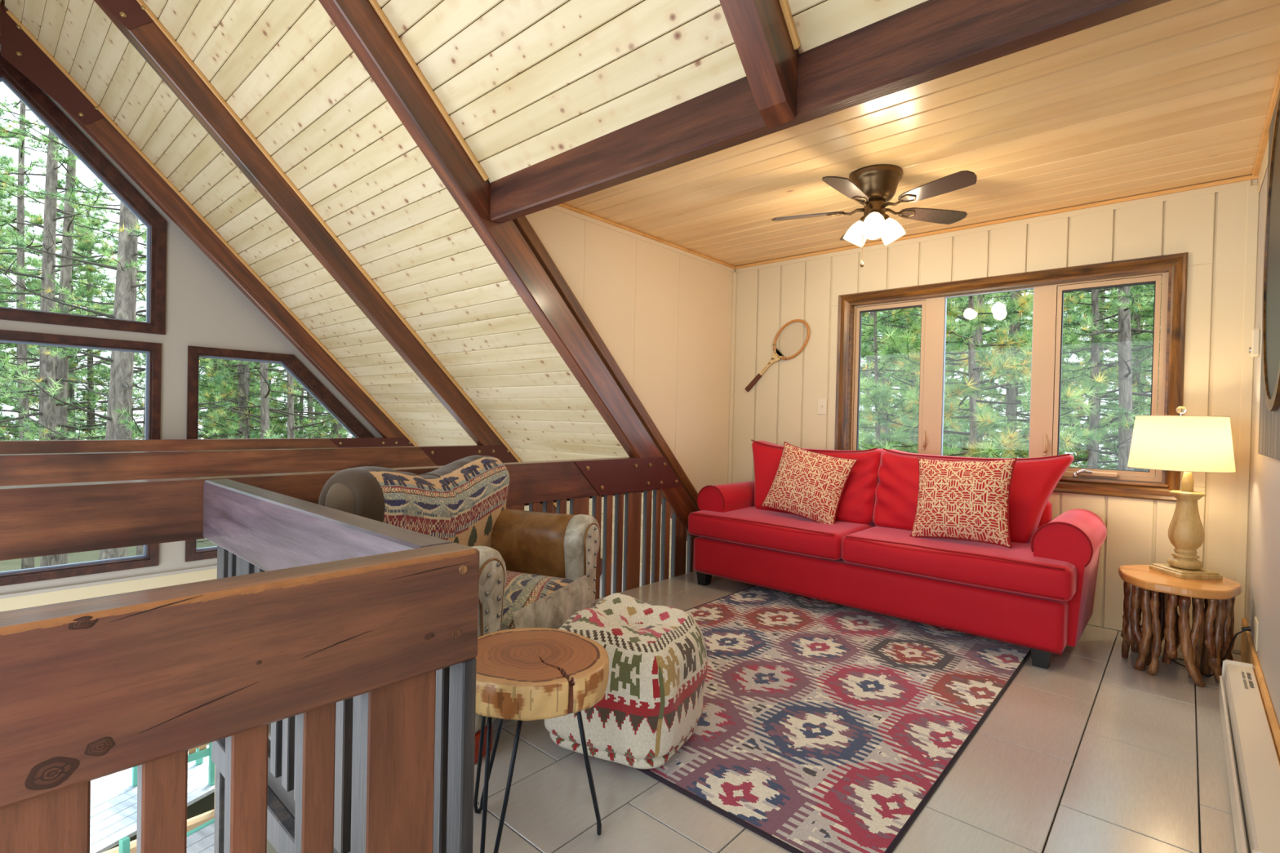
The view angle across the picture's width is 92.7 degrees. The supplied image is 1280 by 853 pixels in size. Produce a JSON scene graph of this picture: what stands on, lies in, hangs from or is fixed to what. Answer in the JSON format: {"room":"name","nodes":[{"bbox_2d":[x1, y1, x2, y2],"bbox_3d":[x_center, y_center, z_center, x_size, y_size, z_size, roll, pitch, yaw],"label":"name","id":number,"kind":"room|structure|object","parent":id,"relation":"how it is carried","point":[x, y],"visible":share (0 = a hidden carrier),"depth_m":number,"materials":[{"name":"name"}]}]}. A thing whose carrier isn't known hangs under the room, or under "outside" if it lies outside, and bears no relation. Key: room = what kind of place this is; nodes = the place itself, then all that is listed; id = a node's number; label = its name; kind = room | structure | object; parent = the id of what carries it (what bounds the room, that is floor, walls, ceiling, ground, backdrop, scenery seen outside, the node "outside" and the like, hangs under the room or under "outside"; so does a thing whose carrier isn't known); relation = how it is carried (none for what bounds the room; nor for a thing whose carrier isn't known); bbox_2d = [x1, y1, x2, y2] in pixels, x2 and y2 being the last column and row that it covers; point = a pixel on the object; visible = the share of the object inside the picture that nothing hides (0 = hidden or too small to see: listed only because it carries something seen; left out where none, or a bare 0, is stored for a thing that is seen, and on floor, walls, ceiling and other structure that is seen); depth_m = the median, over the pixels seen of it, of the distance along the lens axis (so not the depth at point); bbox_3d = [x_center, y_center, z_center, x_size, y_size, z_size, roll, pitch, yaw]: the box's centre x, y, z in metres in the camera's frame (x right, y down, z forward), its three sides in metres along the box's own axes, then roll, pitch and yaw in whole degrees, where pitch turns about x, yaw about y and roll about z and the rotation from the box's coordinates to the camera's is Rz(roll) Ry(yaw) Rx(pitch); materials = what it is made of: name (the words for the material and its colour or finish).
{"room":"loft sitting area","nodes":[
{"label":"loft sitting area","id":0,"kind":"room"},
{"bbox_2d":[0,43,382,612],"bbox_3d":[-4.610,0.387,4.613,0.140,6.750,8.520,2,1,42],"label":"wall","id":1,"kind":"structure","parent":0,"point":[204,308],"depth_m":5.23,"materials":[{"name":"beige paint"}]},
{"bbox_2d":[0,329,161,586],"bbox_3d":[-4.722,0.230,4.473,0.132,1.872,1.900,2,1,42],"label":"window","id":2,"kind":"structure","parent":1,"relation":"in","point":[153,351],"depth_m":4.90,"materials":[{"name":"wood"}]},
{"bbox_2d":[0,51,166,334],"bbox_3d":[-4.668,-1.749,4.460,0.132,1.938,1.920,2,1,42],"label":"window","id":3,"kind":"structure","parent":1,"relation":"in","point":[22,86],"depth_m":4.83,"materials":[{"name":"wood"}]},
{"bbox_2d":[102,764,215,852],"bbox_3d":[-4.754,2.536,4.524,0.110,2.050,2.820,2,1,42],"label":"door","id":4,"kind":"structure","parent":1,"relation":"in","point":[193,823],"depth_m":5.42,"materials":[{"name":"wood"}]},
{"bbox_2d":[185,345,374,562],"bbox_3d":[-3.061,0.245,6.325,0.132,1.872,2.705,2,1,42],"label":"window","id":5,"kind":"structure","parent":1,"relation":"in","point":[290,362],"depth_m":5.62,"materials":[{"name":"wood"}]},
{"bbox_2d":[186,817,214,852],"bbox_3d":[-3.260,3.390,4.823,0.440,0.440,1.100,2,1,28],"label":"deck","id":6,"kind":"object","parent":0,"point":[201,839],"visible":0.02,"depth_m":4.71,"materials":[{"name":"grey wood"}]},
{"bbox_2d":[266,839,276,852],"bbox_3d":[-2.333,3.752,2.264,6.790,0.180,8.900,2,1,42],"label":"floor","id":7,"kind":"structure","parent":0,"point":[270,849],"depth_m":5.22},
{"bbox_2d":[213,766,224,852],"bbox_3d":[-1.629,2.491,2.381,0.070,2.370,0.060,2,1,42],"label":"support post","id":8,"kind":"object","parent":7,"relation":"on","point":[220,780],"visible":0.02,"depth_m":2.33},
{"bbox_2d":[0,0,927,577],"bbox_3d":[-1.895,-0.707,2.476,6.840,4.690,8.350,2,1,42],"label":"ceiling","id":9,"kind":"structure","parent":0,"point":[524,83],"depth_m":3.62,"materials":[{"name":"beige wood"}]},
{"bbox_2d":[0,2,406,438],"bbox_3d":[-3.156,-0.727,5.924,0.118,4.516,4.516,2,1,42],"label":"rafter","id":10,"kind":"object","parent":9,"relation":"attached to","point":[17,47],"visible":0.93,"depth_m":5.04,"materials":[{"name":"paint"}]},
{"bbox_2d":[0,437,414,454],"bbox_3d":[-4.436,0.215,4.532,0.118,0.220,6.148,2,1,42],"label":"tie beam","id":11,"kind":"structure","parent":10,"relation":"attached to","point":[34,446],"depth_m":5.14,"materials":[{"name":"paint"}]},
{"bbox_2d":[6,10,417,446],"bbox_3d":[-3.097,-0.802,5.912,0.018,4.252,4.252,2,1,42],"label":"trim","id":12,"kind":"structure","parent":10,"relation":"attached to","point":[15,19],"depth_m":5.13,"materials":[{"name":"brown wood"}]},
{"bbox_2d":[93,0,602,576],"bbox_3d":[-1.839,-0.683,4.743,0.118,4.516,4.516,2,1,42],"label":"rafter","id":13,"kind":"object","parent":9,"relation":"attached to","point":[131,18],"visible":0.89,"depth_m":4.07,"materials":[{"name":"paint"}]},
{"bbox_2d":[0,444,518,486],"bbox_3d":[-3.119,0.258,3.350,0.118,0.220,6.148,2,1,42],"label":"tie beam","id":14,"kind":"structure","parent":13,"relation":"attached to","point":[15,469],"depth_m":3.80,"materials":[{"name":"paint"}]},
{"bbox_2d":[136,0,600,559],"bbox_3d":[-1.780,-0.758,4.731,0.018,4.252,4.252,2,1,42],"label":"trim","id":15,"kind":"structure","parent":13,"relation":"attached to","point":[141,2],"depth_m":4.17,"materials":[{"name":"brown wood"}]},
{"bbox_2d":[318,0,699,541],"bbox_3d":[-0.492,-0.639,3.535,0.118,4.516,4.516,2,1,42],"label":"rafter","id":16,"kind":"object","parent":9,"relation":"attached to","point":[357,21],"visible":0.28,"depth_m":3.15,"materials":[{"name":"paint"}]},
{"bbox_2d":[368,0,488,181],"bbox_3d":[-1.291,-2.051,2.517,0.018,1.592,1.592,2,1,42],"label":"trim","id":17,"kind":"structure","parent":16,"relation":"attached to","point":[373,2],"depth_m":2.85,"materials":[{"name":"brown wood"}]},
{"bbox_2d":[719,0,797,128],"bbox_3d":[-0.101,-1.935,1.344,0.100,1.864,1.768,2,1,42],"label":"rafter","id":18,"kind":"object","parent":9,"relation":"attached to","point":[758,29],"visible":1,"depth_m":1.89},
{"bbox_2d":[778,0,800,49],"bbox_3d":[-0.004,-2.009,1.362,0.018,1.592,1.592,2,1,42],"label":"trim","id":19,"kind":"structure","parent":9,"relation":"attached to","point":[784,4],"depth_m":1.91,"materials":[{"name":"brown wood"}]},
{"bbox_2d":[489,0,1171,223],"bbox_3d":[0.344,-1.121,2.182,2.935,0.200,0.076,2,1,42],"label":"header beam","id":20,"kind":"structure","parent":9,"relation":"attached to","point":[929,40],"depth_m":1.91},
{"bbox_2d":[524,207,735,493],"bbox_3d":[-0.101,-0.068,4.214,0.082,2.650,2.540,2,1,42],"label":"wall","id":21,"kind":"structure","parent":0,"point":[664,316],"depth_m":4.45,"materials":[{"name":"beige paint"}]},
{"bbox_2d":[512,215,699,511],"bbox_3d":[-0.078,-0.222,4.134,0.055,2.294,2.294,2,1,42],"label":"trim","id":22,"kind":"structure","parent":21,"relation":"attached to","point":[522,224],"depth_m":3.89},
{"bbox_2d":[549,204,734,272],"bbox_3d":[-0.017,-1.308,4.196,0.010,0.032,2.410,2,1,42],"label":"trim","id":23,"kind":"structure","parent":21,"relation":"attached to","point":[556,207],"depth_m":4.18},
{"bbox_2d":[267,571,1250,852],"bbox_3d":[-0.422,1.214,1.342,3.040,0.241,7.450,2,1,42],"label":"floor","id":24,"kind":"structure","parent":0,"point":[1089,752],"depth_m":1.90,"materials":[{"name":"tile"}]},
{"bbox_2d":[0,542,479,852],"bbox_3d":[-1.113,0.661,0.377,0.092,0.861,2.282,2,1,42],"label":"railing","id":25,"kind":"object","parent":24,"relation":"on","point":[94,688],"visible":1,"depth_m":0.90,"materials":[{"name":"brown wood"}]},
{"bbox_2d":[203,479,476,852],"bbox_3d":[-0.974,0.748,1.730,1.678,1.060,0.080,2,1,42],"label":"railing","id":26,"kind":"object","parent":24,"relation":"on","point":[253,529],"visible":0.35,"depth_m":1.54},
{"bbox_2d":[0,457,694,599],"bbox_3d":[-1.657,0.725,2.285,0.118,1.062,6.519,2,1,42],"label":"railing","id":27,"kind":"object","parent":24,"relation":"attached to","point":[39,520],"visible":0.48,"depth_m":2.51,"materials":[{"name":"paint"}]},
{"bbox_2d":[318,455,599,764],"bbox_3d":[-0.691,0.608,2.495,0.814,0.933,0.993,2,1,21],"label":"armchair","id":28,"kind":"object","parent":24,"relation":"on","point":[537,569],"visible":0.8,"depth_m":2.49,"materials":[{"name":"fabric"}]},
{"bbox_2d":[324,483,355,514],"bbox_3d":[-1.062,0.382,2.127,0.137,0.367,0.038,2,1,21],"label":"armchair armrest","id":29,"kind":"object","parent":28,"relation":"on","point":[340,496],"depth_m":2.12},
{"bbox_2d":[318,455,509,547],"bbox_3d":[-0.894,0.394,2.572,0.324,0.516,0.916,2,1,21],"label":"chair back","id":30,"kind":"object","parent":28,"relation":"on","point":[462,501],"depth_m":2.44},
{"bbox_2d":[502,580,573,630],"bbox_3d":[-0.635,0.731,2.474,0.620,0.200,0.575,2,1,21],"label":"seat cushion","id":31,"kind":"object","parent":28,"relation":"on","point":[521,597],"depth_m":2.30,"materials":[{"name":"multicoloured fabric"}]},
{"bbox_2d":[473,627,608,852],"bbox_3d":[-0.293,0.844,1.599,0.416,0.500,0.392,2,1,39],"label":"side table","id":32,"kind":"object","parent":24,"relation":"on","point":[524,673],"visible":0.89,"depth_m":1.49,"materials":[{"name":"brown wood"}]},
{"bbox_2d":[635,585,1031,852],"bbox_3d":[0.718,1.096,2.867,1.611,0.011,2.336,2,1,42],"label":"area rug","id":33,"kind":"object","parent":24,"relation":"on","point":[823,726],"visible":0.77,"depth_m":2.32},
{"bbox_2d":[543,592,707,768],"bbox_3d":[-0.043,0.858,2.126,0.518,0.454,0.517,2,1,25],"label":"pouf","id":34,"kind":"object","parent":33,"relation":"on","point":[651,704],"visible":0.85,"depth_m":1.92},
{"bbox_2d":[688,439,1106,669],"bbox_3d":[1.433,0.612,3.770,2.254,0.989,0.886,2,1,42],"label":"sofa","id":35,"kind":"object","parent":24,"relation":"on","point":[1037,593],"visible":0.77,"depth_m":3.31,"materials":[{"name":"red fabric"}]},
{"bbox_2d":[688,506,875,559],"bbox_3d":[1.008,0.683,4.141,1.090,0.186,0.872,2,1,42],"label":"seat cushion","id":36,"kind":"object","parent":35,"relation":"on","point":[755,529],"depth_m":3.83,"materials":[{"name":"red fabric"}]},
{"bbox_2d":[760,441,857,524],"bbox_3d":[1.096,0.374,3.985,0.586,0.533,0.226,2,1,41],"label":"throw pillow","id":37,"kind":"object","parent":35,"relation":"on","point":[807,484],"visible":1,"depth_m":3.91,"materials":[{"name":"fabric"}]},
{"bbox_2d":[751,440,884,524],"bbox_3d":[1.183,0.366,4.219,0.953,0.499,0.354,2,1,42],"label":"cushion","id":38,"kind":"object","parent":35,"relation":"on","point":[857,505],"depth_m":3.91,"materials":[{"name":"red fabric"}]},
{"bbox_2d":[841,525,1076,601],"bbox_3d":[1.819,0.710,3.413,1.083,0.190,0.872,2,1,42],"label":"seat cushion","id":39,"kind":"object","parent":35,"relation":"on","point":[1019,573],"depth_m":3.08,"materials":[{"name":"red fabric"}]},
{"bbox_2d":[910,457,1017,548],"bbox_3d":[1.747,0.397,3.318,0.529,0.479,0.219,2,1,45],"label":"throw pillow","id":40,"kind":"object","parent":35,"relation":"on","point":[967,500],"visible":1,"depth_m":3.24,"materials":[{"name":"fabric"}]},
{"bbox_2d":[872,448,1074,542],"bbox_3d":[1.908,0.390,3.566,0.999,0.499,0.359,2,1,42],"label":"cushion","id":41,"kind":"object","parent":35,"relation":"on","point":[895,477],"depth_m":3.51,"materials":[{"name":"red fabric"}]},
{"bbox_2d":[1118,564,1241,687],"bbox_3d":[2.542,0.933,2.895,0.445,0.443,0.503,1,1,18],"label":"side table","id":42,"kind":"object","parent":24,"relation":"on","point":[1157,595],"visible":0.96,"depth_m":2.76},
{"bbox_2d":[1127,405,1252,677],"bbox_3d":[2.581,0.520,2.892,0.450,1.238,0.536,2,1,42],"label":"table lamp","id":43,"kind":"object","parent":42,"relation":"on","point":[1187,444],"depth_m":2.87,"materials":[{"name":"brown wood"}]},
{"bbox_2d":[557,0,1279,269],"bbox_3d":[1.160,-1.317,3.201,3.290,0.072,2.540,2,1,42],"label":"ceiling","id":44,"kind":"structure","parent":0,"point":[1173,93],"depth_m":2.78,"materials":[{"name":"brown wood"}]},
{"bbox_2d":[771,164,977,266],"bbox_3d":[1.181,-1.065,3.121,1.023,0.473,0.981,2,1,42],"label":"ceiling fan","id":45,"kind":"object","parent":44,"relation":"hanging from","point":[872,186],"visible":1,"depth_m":3.08,"materials":[{"name":"brown metal"}]},
{"bbox_2d":[732,173,1257,654],"bbox_3d":[1.950,-0.042,4.128,3.290,2.710,0.110,2,1,42],"label":"wall","id":46,"kind":"structure","parent":0,"point":[781,406],"depth_m":3.54,"materials":[{"name":"beige paint"}]},
{"bbox_2d":[728,271,737,484],"bbox_3d":[0.765,-0.115,5.098,0.028,2.340,0.028,2,1,42],"label":"trim","id":47,"kind":"structure","parent":46,"relation":"attached to","point":[735,273],"depth_m":5.08,"materials":[{"name":"beige paint"}]},
{"bbox_2d":[744,319,809,391],"bbox_3d":[1.076,-0.554,4.812,0.554,0.552,0.024,2,1,42],"label":"tennis racket","id":48,"kind":"object","parent":46,"relation":"attached to","point":[777,355],"visible":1,"depth_m":4.78,"materials":[{"name":"brown wood"}]},
{"bbox_2d":[736,179,1251,272],"bbox_3d":[1.935,-1.259,4.072,3.038,0.035,0.008,2,1,42],"label":"trim","id":49,"kind":"structure","parent":46,"relation":"attached to","point":[1244,184],"depth_m":3.70,"materials":[{"name":"beige paint"}]},
{"bbox_2d":[834,252,1187,502],"bbox_3d":[2.187,-0.282,3.891,1.912,1.317,0.130,2,1,42],"label":"window","id":50,"kind":"structure","parent":46,"relation":"in","point":[1049,286],"depth_m":3.67,"materials":[{"name":"wood"}]},
{"bbox_2d":[1232,183,1259,650],"bbox_3d":[3.044,-0.040,3.067,0.045,2.340,0.010,2,1,42],"label":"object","id":51,"kind":"structure","parent":46,"relation":"attached to","point":[1253,197],"depth_m":3.06,"materials":[{"name":"beige paint"}]},
{"bbox_2d":[1244,168,1279,726],"bbox_3d":[0.709,-0.869,0.325,0.100,4.400,7.420,2,1,42],"label":"wall","id":52,"kind":"structure","parent":0,"point":[1263,569],"depth_m":2.47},
{"bbox_2d":[1218,659,1279,852],"bbox_3d":[1.940,1.051,1.940,0.102,0.177,1.558,2,1,42],"label":"baseboard heater","id":53,"kind":"object","parent":52,"relation":"attached to","point":[1258,762],"visible":1,"depth_m":1.79,"materials":[{"name":"beige metal"}]},
{"bbox_2d":[1248,328,1260,357],"bbox_3d":[2.859,-0.389,2.839,0.034,0.125,0.080,2,1,42],"label":"thermostat","id":54,"kind":"object","parent":52,"relation":"attached to","point":[1254,350],"visible":1,"depth_m":2.81,"materials":[{"name":"beige plastic"}]},
{"bbox_2d":[1240,617,1279,761],"bbox_3d":[2.143,1.043,2.079,0.014,0.200,2.570,2,1,42],"label":"baseboard","id":55,"kind":"structure","parent":52,"relation":"attached to","point":[1248,653],"depth_m":2.30,"materials":[{"name":"brown wood"}]},
{"bbox_2d":[1257,88,1279,460],"bbox_3d":[2.054,-0.530,1.948,0.044,1.267,1.137,2,1,42],"label":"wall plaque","id":56,"kind":"object","parent":52,"relation":"attached to","point":[1268,444],"visible":1,"depth_m":2.05,"materials":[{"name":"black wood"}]},
{"label":"outside","id":57,"kind":"structure","parent":0,"visible":0},
{"bbox_2d":[0,538,217,850],"bbox_3d":[-1.253,4.287,21.235,110.000,0.300,110.000,2,1,42],"label":"ground","id":58,"kind":"structure","parent":57,"point":[206,804],"depth_m":17.09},
{"bbox_2d":[0,122,42,440],"bbox_3d":[-18.152,-2.802,16.294,4.366,13.350,5.419,1,1,-26],"label":"pine tree","id":59,"kind":"object","parent":58,"relation":"on","point":[2,400],"visible":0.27,"depth_m":16.80,"materials":[{"name":"green plant"}]},
{"bbox_2d":[0,106,44,431],"bbox_3d":[-23.712,-4.317,22.011,5.068,15.996,5.432,1,1,-30],"label":"pine tree","id":60,"kind":"object","parent":58,"relation":"on","point":[3,143],"visible":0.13,"depth_m":22.70,"materials":[{"name":"green plant"}]},
{"bbox_2d":[0,129,79,436],"bbox_3d":[-21.443,-3.754,19.846,5.102,15.024,4.760,1,1,-4],"label":"pine tree","id":61,"kind":"object","parent":58,"relation":"on","point":[5,139],"visible":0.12,"depth_m":19.94,"materials":[{"name":"green plant"}]},
{"bbox_2d":[0,203,86,439],"bbox_3d":[-20.802,-1.718,20.594,4.234,10.958,4.582,2,1,28],"label":"pine tree","id":62,"kind":"object","parent":58,"relation":"on","point":[38,220],"visible":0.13,"depth_m":20.14,"materials":[{"name":"green plant"}]},
{"bbox_2d":[8,155,117,436],"bbox_3d":[-24.453,-3.907,26.541,5.106,15.034,4.763,2,1,35],"label":"pine tree","id":63,"kind":"object","parent":58,"relation":"on","point":[71,392],"visible":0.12,"depth_m":26.42,"materials":[{"name":"green plant"}]},
{"bbox_2d":[25,230,110,439],"bbox_3d":[-29.349,-3.357,30.852,5.690,13.610,5.259,2,1,35],"label":"pine tree","id":64,"kind":"object","parent":58,"relation":"on","point":[58,249],"visible":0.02,"depth_m":30.81,"materials":[{"name":"green plant"}]},
{"bbox_2d":[0,91,142,568],"bbox_3d":[-15.058,-3.108,15.147,4.179,14.127,4.809,1,1,8],"label":"pine tree","id":65,"kind":"object","parent":58,"relation":"on","point":[28,562],"visible":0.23,"depth_m":14.86,"materials":[{"name":"green plant"}]},
{"bbox_2d":[0,123,145,567],"bbox_3d":[-12.078,-2.948,12.440,4.839,14.005,4.604,2,1,42],"label":"pine tree","id":66,"kind":"object","parent":58,"relation":"on","point":[47,409],"visible":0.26,"depth_m":12.37,"materials":[{"name":"green plant"}]},
{"bbox_2d":[0,106,146,564],"bbox_3d":[-12.681,-3.046,13.503,4.325,14.150,3.942,2,1,33],"label":"pine tree","id":67,"kind":"object","parent":58,"relation":"on","point":[65,277],"visible":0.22,"depth_m":13.43,"materials":[{"name":"green plant"}]},
{"bbox_2d":[9,213,144,439],"bbox_3d":[-24.598,-2.915,27.726,5.441,13.012,5.028,1,1,-25],"label":"pine tree","id":68,"kind":"object","parent":58,"relation":"on","point":[99,222],"visible":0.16,"depth_m":27.23,"materials":[{"name":"green plant"}]},
{"bbox_2d":[35,188,136,439],"bbox_3d":[-25.783,-3.744,28.724,4.773,14.594,5.924,1,1,0],"label":"pine tree","id":69,"kind":"object","parent":58,"relation":"on","point":[98,212],"visible":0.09,"depth_m":28.45,"materials":[{"name":"green plant"}]},
{"bbox_2d":[75,209,146,439],"bbox_3d":[-26.338,-3.864,31.694,5.982,14.738,4.820,2,1,40],"label":"pine tree","id":70,"kind":"object","parent":58,"relation":"on","point":[110,211],"visible":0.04,"depth_m":31.60,"materials":[{"name":"green plant"}]},
{"bbox_2d":[0,100,244,559],"bbox_3d":[-9.373,-2.974,11.258,4.617,14.212,4.370,1,1,-25],"label":"pine tree","id":71,"kind":"object","parent":58,"relation":"on","point":[122,366],"visible":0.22,"depth_m":10.91,"materials":[{"name":"green plant"}]},
{"bbox_2d":[24,203,279,555],"bbox_3d":[-9.489,-3.064,12.218,4.122,14.358,4.874,1,1,-26],"label":"pine tree","id":72,"kind":"object","parent":58,"relation":"on","point":[140,549],"visible":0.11,"depth_m":11.63,"materials":[{"name":"green plant"}]},
{"bbox_2d":[91,235,257,439],"bbox_3d":[-16.711,-3.948,22.454,5.088,15.558,6.315,1,1,-37],"label":"pine tree","id":73,"kind":"object","parent":58,"relation":"on","point":[144,318],"visible":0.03,"depth_m":22.59,"materials":[{"name":"green plant"}]},
{"bbox_2d":[132,353,311,439],"bbox_3d":[-13.584,-3.523,21.616,6.216,14.865,5.744,2,1,35],"label":"pine tree","id":74,"kind":"object","parent":58,"relation":"on","point":[232,429],"visible":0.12,"depth_m":21.25,"materials":[{"name":"green plant"}]},
{"bbox_2d":[198,359,284,439],"bbox_3d":[-19.539,-3.736,29.169,5.494,14.846,6.056,2,1,38],"label":"pine tree","id":75,"kind":"object","parent":58,"relation":"on","point":[224,360],"visible":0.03,"depth_m":29.25,"materials":[{"name":"green plant"}]},
{"bbox_2d":[198,359,316,439],"bbox_3d":[-13.307,-3.161,20.898,4.252,14.170,4.459,1,1,-26],"label":"pine tree","id":76,"kind":"object","parent":58,"relation":"on","point":[246,425],"visible":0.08,"depth_m":20.91,"materials":[{"name":"green plant"}]},
{"bbox_2d":[198,358,332,438],"bbox_3d":[-10.372,-2.963,16.877,4.129,14.006,4.616,1,1,-2],"label":"pine tree","id":77,"kind":"object","parent":58,"relation":"on","point":[265,390],"visible":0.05,"depth_m":16.85,"materials":[{"name":"green plant"}]},
{"bbox_2d":[225,363,348,439],"bbox_3d":[-10.409,-3.215,18.916,4.167,14.454,4.447,1,1,-8],"label":"pine tree","id":78,"kind":"object","parent":58,"relation":"on","point":[291,427],"visible":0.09,"depth_m":18.84,"materials":[{"name":"green plant"}]},
{"bbox_2d":[237,368,338,438],"bbox_3d":[-12.517,-3.207,22.946,4.434,14.246,4.735,2,1,42],"label":"pine tree","id":79,"kind":"object","parent":58,"relation":"on","point":[301,399],"visible":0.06,"depth_m":22.94,"materials":[{"name":"green plant"}]},
{"bbox_2d":[237,370,349,438],"bbox_3d":[-12.351,-2.257,23.260,5.162,12.347,4.771,1,1,-22],"label":"pine tree","id":80,"kind":"object","parent":58,"relation":"on","point":[279,421],"visible":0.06,"depth_m":22.56,"materials":[{"name":"green plant"}]},
{"bbox_2d":[858,307,966,456],"bbox_3d":[4.021,0.721,10.320,3.518,7.433,3.753,2,1,22],"label":"pine tree","id":81,"kind":"object","parent":58,"relation":"on","point":[878,393],"visible":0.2,"depth_m":9.93,"materials":[{"name":"green plant"}]},
{"bbox_2d":[857,309,968,457],"bbox_3d":[7.181,-3.041,17.378,5.070,14.929,4.730,1,1,-39],"label":"pine tree","id":82,"kind":"object","parent":58,"relation":"on","point":[909,322],"visible":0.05,"depth_m":17.39,"materials":[{"name":"green plant"}]},
{"bbox_2d":[858,309,968,453],"bbox_3d":[5.497,-2.684,14.874,4.858,14.196,4.886,1,1,-4],"label":"pine tree","id":83,"kind":"object","parent":58,"relation":"on","point":[880,317],"visible":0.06,"depth_m":14.98,"materials":[{"name":"green plant"}]},
{"bbox_2d":[858,296,1017,457],"bbox_3d":[9.146,-3.610,19.803,5.466,16.096,5.100,2,1,41],"label":"pine tree","id":84,"kind":"object","parent":58,"relation":"on","point":[956,346],"visible":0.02,"depth_m":19.08,"materials":[{"name":"green plant"}]},
{"bbox_2d":[892,297,1006,457],"bbox_3d":[11.272,-2.078,22.669,5.457,13.052,5.043,1,1,-29],"label":"pine tree","id":85,"kind":"object","parent":58,"relation":"on","point":[962,439],"visible":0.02,"depth_m":22.34,"materials":[{"name":"green plant"}]},
{"bbox_2d":[859,297,1065,453],"bbox_3d":[6.030,-2.734,12.942,5.593,14.366,4.244,1,1,17],"label":"pine tree","id":86,"kind":"object","parent":58,"relation":"on","point":[864,319],"visible":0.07,"depth_m":12.68,"materials":[{"name":"green plant"}]},
{"bbox_2d":[857,289,1110,467],"bbox_3d":[4.533,0.083,8.603,3.974,8.774,4.186,1,1,-38],"label":"pine tree","id":87,"kind":"object","parent":58,"relation":"on","point":[982,450],"visible":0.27,"depth_m":8.49,"materials":[{"name":"green plant"}]},
{"bbox_2d":[861,287,1113,457],"bbox_3d":[6.773,-2.562,12.165,5.242,14.074,4.632,2,1,42],"label":"pine tree","id":88,"kind":"object","parent":58,"relation":"on","point":[978,336],"visible":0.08,"depth_m":11.96,"materials":[{"name":"green plant"}]},
{"bbox_2d":[945,293,1031,457],"bbox_3d":[14.868,-4.289,26.435,5.738,17.546,7.122,2,1,28],"label":"pine tree","id":89,"kind":"object","parent":58,"relation":"on","point":[966,314],"visible":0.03,"depth_m":26.27,"materials":[{"name":"green plant"}]},
{"bbox_2d":[901,289,1118,469],"bbox_3d":[9.635,-2.684,15.682,5.830,14.362,4.697,1,1,-44],"label":"pine tree","id":90,"kind":"object","parent":58,"relation":"on","point":[1011,396],"visible":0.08,"depth_m":15.76,"materials":[{"name":"green plant"}]},
{"bbox_2d":[947,290,1105,457],"bbox_3d":[12.527,-2.874,20.707,4.674,14.751,5.010,2,1,20],"label":"pine tree","id":91,"kind":"object","parent":58,"relation":"on","point":[1029,325],"visible":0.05,"depth_m":20.40,"materials":[{"name":"green plant"}]},
{"bbox_2d":[983,275,1162,470],"bbox_3d":[10.192,-2.707,13.912,5.298,14.475,4.449,2,1,42],"label":"pine tree","id":92,"kind":"object","parent":58,"relation":"on","point":[1095,351],"visible":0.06,"depth_m":13.88,"materials":[{"name":"green plant"}]},
{"bbox_2d":[1020,289,1159,466],"bbox_3d":[19.684,-2.945,25.632,5.830,15.090,6.309,2,1,21],"label":"pine tree","id":93,"kind":"object","parent":58,"relation":"on","point":[1107,326],"visible":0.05,"depth_m":25.70,"materials":[{"name":"green plant"}]},
{"bbox_2d":[1022,283,1159,472],"bbox_3d":[10.208,-2.482,12.204,4.710,14.069,4.801,1,1,7],"label":"pine tree","id":94,"kind":"object","parent":58,"relation":"on","point":[1126,422],"visible":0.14,"depth_m":12.34,"materials":[{"name":"green plant"}]},
{"bbox_2d":[1030,286,1152,466],"bbox_3d":[17.094,-2.708,23.153,5.388,14.561,5.940,1,1,10],"label":"pine tree","id":95,"kind":"object","parent":58,"relation":"on","point":[1101,316],"visible":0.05,"depth_m":23.20,"materials":[{"name":"green plant"}]},
{"bbox_2d":[1061,286,1160,469],"bbox_3d":[13.112,-2.560,15.731,4.661,14.266,4.673,2,1,42],"label":"pine tree","id":96,"kind":"object","parent":58,"relation":"on","point":[1136,317],"visible":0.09,"depth_m":15.95,"materials":[{"name":"green plant"}]},
{"bbox_2d":[1061,277,1162,469],"bbox_3d":[13.965,-2.444,17.659,4.588,14.028,5.694,1,1,-7],"label":"pine tree","id":97,"kind":"object","parent":58,"relation":"on","point":[1101,360],"visible":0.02,"depth_m":17.63,"materials":[{"name":"green plant"}]},
{"bbox_2d":[1062,284,1161,476],"bbox_3d":[13.227,-2.122,14.230,4.256,13.434,4.562,1,1,-11],"label":"pine tree","id":98,"kind":"object","parent":58,"relation":"on","point":[1135,287],"visible":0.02,"depth_m":14.98,"materials":[{"name":"green plant"}]},
{"bbox_2d":[1098,293,1161,471],"bbox_3d":[13.291,-3.196,13.325,4.945,15.607,5.300,2,1,22],"label":"pine tree","id":99,"kind":"object","parent":58,"relation":"on","point":[1148,403],"visible":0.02,"depth_m":14.67,"materials":[{"name":"green plant"}]},
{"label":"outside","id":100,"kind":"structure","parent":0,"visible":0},
{"bbox_2d":[89,744,214,852],"bbox_3d":[-6.120,3.567,6.493,3.828,0.040,7.000,2,1,22],"label":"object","id":101,"kind":"object","parent":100,"point":[113,797],"visible":0.02,"depth_m":5.83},
{"bbox_2d":[132,742,214,786],"bbox_3d":[-4.651,3.108,6.106,0.660,0.950,0.620,2,1,42],"label":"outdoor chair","id":102,"kind":"object","parent":101,"relation":"on","point":[197,754],"visible":0.18,"depth_m":6.08,"materials":[{"name":"teal paint"}]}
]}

